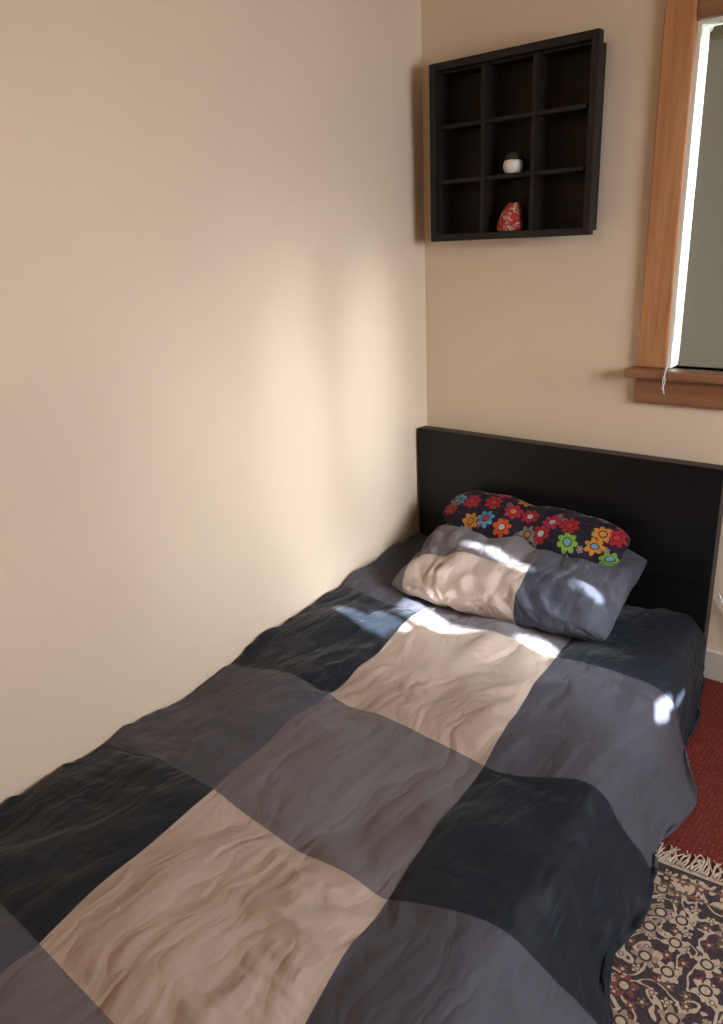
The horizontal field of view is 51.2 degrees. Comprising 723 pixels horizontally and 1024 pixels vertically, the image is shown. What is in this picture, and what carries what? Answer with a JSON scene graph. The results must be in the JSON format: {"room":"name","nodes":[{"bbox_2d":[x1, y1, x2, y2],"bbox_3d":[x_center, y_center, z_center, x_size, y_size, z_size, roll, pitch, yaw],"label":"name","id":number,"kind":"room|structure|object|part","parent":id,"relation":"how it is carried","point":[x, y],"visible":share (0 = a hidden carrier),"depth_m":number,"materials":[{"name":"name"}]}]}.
{"room":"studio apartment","nodes":[
{"label":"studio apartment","id":0,"kind":"room"},
{"bbox_2d":[0,0,426,805],"bbox_3d":[-1.060,-0.266,1.284,0.130,2.426,3.900,13,25,37],"label":"wall","id":1,"kind":"structure","parent":0,"point":[213,372],"depth_m":1.93,"materials":[{"name":"beige paint"}]},
{"bbox_2d":[421,0,722,651],"bbox_3d":[1.425,-0.560,1.784,3.260,2.426,0.130,13,25,37],"label":"wall","id":2,"kind":"structure","parent":0,"point":[533,338],"depth_m":2.34,"materials":[{"name":"beige paint"}]},
{"bbox_2d":[429,28,606,241],"bbox_3d":[0.457,-1.091,2.262,0.542,0.510,0.099,13,25,37],"label":"display shelf","id":3,"kind":"object","parent":2,"relation":"attached to","point":[542,101],"visible":1,"depth_m":2.26,"materials":[{"name":"black wood"}]},
{"bbox_2d":[496,202,523,230],"bbox_3d":[0.459,-0.906,2.317,0.082,0.080,0.062,13,25,37],"label":"pouch","id":4,"kind":"object","parent":3,"relation":"in","point":[511,218],"visible":0.98,"depth_m":2.30,"materials":[{"name":"red fabric"}]},
{"bbox_2d":[503,152,523,173],"bbox_3d":[0.455,-1.047,2.265,0.061,0.060,0.061,13,25,37],"label":"cactus pot","id":5,"kind":"object","parent":3,"relation":"on","point":[513,163],"visible":0.94,"depth_m":2.25,"materials":[{"name":"white ceramic"}]},
{"bbox_3d":[0.456,-1.037,2.268,0.061,0.038,0.061,13,25,37],"label":"pot","id":6,"kind":"part","parent":5,"relation":"part of","materials":[{"name":"white ceramic"}]},
{"bbox_3d":[0.483,-1.102,2.298,0.492,0.462,0.006,13,25,37],"label":"panel","id":7,"kind":"part","parent":3,"relation":"part of","materials":[{"name":"black wood"}]},
{"bbox_2d":[637,0,698,368],"bbox_3d":[0.836,-0.881,2.068,0.084,0.965,0.022,13,25,37],"label":"window frame","id":8,"kind":"structure","parent":2,"relation":"attached to","point":[680,27],"depth_m":2.05,"materials":[{"name":"brown wood"}]},
{"bbox_2d":[624,365,722,384],"bbox_3d":[1.252,-0.335,1.958,1.098,0.026,0.165,13,25,37],"label":"window sill","id":9,"kind":"structure","parent":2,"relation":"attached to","point":[698,375],"depth_m":2.15,"materials":[{"name":"brown wood"}]},
{"bbox_2d":[633,378,722,409],"bbox_3d":[1.236,-0.277,1.955,1.062,0.079,0.022,13,25,37],"label":"apron","id":10,"kind":"object","parent":2,"relation":"attached to","point":[676,393],"visible":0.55,"depth_m":2.19,"materials":[{"name":"brown wood"}]},
{"bbox_2d":[668,0,722,367],"bbox_3d":[1.253,-0.811,1.818,0.898,0.965,0.150,13,25,37],"label":"window","id":11,"kind":"structure","parent":2,"relation":"in","point":[707,9],"depth_m":2.04,"materials":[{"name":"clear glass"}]},
{"bbox_2d":[661,24,722,393],"bbox_3d":[1.206,-0.715,1.800,0.853,0.925,0.114,13,25,37],"label":"roller blind","id":12,"kind":"object","parent":11,"relation":"attached to","point":[701,343],"visible":1,"depth_m":2.06,"materials":[{"name":"fabric"}]},
{"bbox_3d":[0.878,-0.492,2.129,0.051,0.312,0.012,-15,23,-31],"label":"pull cord","id":13,"kind":"part","parent":12,"relation":"part of","materials":[{"name":"white fabric"}]},
{"bbox_2d":[703,648,722,682],"bbox_3d":[1.429,0.556,2.120,3.000,0.100,0.018,13,25,37],"label":"baseboard","id":14,"kind":"structure","parent":2,"relation":"attached to","point":[713,664],"depth_m":2.36,"materials":[{"name":"white paint"}]},
{"bbox_2d":[654,678,722,881],"bbox_3d":[0.205,1.181,0.747,3.260,0.050,4.160,13,25,37],"label":"floor","id":15,"kind":"structure","parent":0,"point":[701,832],"depth_m":1.92,"materials":[{"name":"red carpet"}]},
{"bbox_2d":[418,425,722,662],"bbox_3d":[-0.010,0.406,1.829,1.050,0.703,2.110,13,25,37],"label":"headboard","id":16,"kind":"object","parent":15,"relation":"on","point":[670,510],"visible":0.12,"depth_m":2.35,"materials":[{"name":"black wood"}]},
{"bbox_3d":[-0.003,0.654,1.915,0.930,0.074,2.000,13,25,37],"label":"mattress","id":17,"kind":"object","parent":16,"relation":"on","visible":0},
{"bbox_2d":[0,532,705,1023],"bbox_3d":[0.086,0.633,1.752,1.383,0.280,2.126,13,25,37],"label":"duvet","id":18,"kind":"object","parent":17,"relation":"on","point":[394,806],"visible":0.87,"depth_m":1.54,"materials":[{"name":"fabric"}]},
{"bbox_2d":[391,523,646,640],"bbox_3d":[0.489,0.194,2.397,0.705,0.230,0.388,11,24,34],"label":"pillow","id":19,"kind":"object","parent":18,"relation":"on","point":[465,570],"visible":0.77,"depth_m":2.27,"materials":[{"name":"grey fabric"}]},
{"bbox_2d":[443,491,629,565],"bbox_3d":[0.544,0.046,2.442,0.638,0.143,0.172,14,26,40],"label":"bolster pillow","id":20,"kind":"object","parent":19,"relation":"on","point":[567,533],"visible":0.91,"depth_m":2.37,"materials":[{"name":"fabric"}]},
{"bbox_2d":[610,842,722,1023],"bbox_3d":[0.565,1.146,0.702,1.270,0.013,2.040,10,23,32],"label":"rug","id":21,"kind":"object","parent":15,"relation":"on","point":[670,970],"visible":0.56,"depth_m":1.48,"materials":[{"name":"fabric"}]}
]}

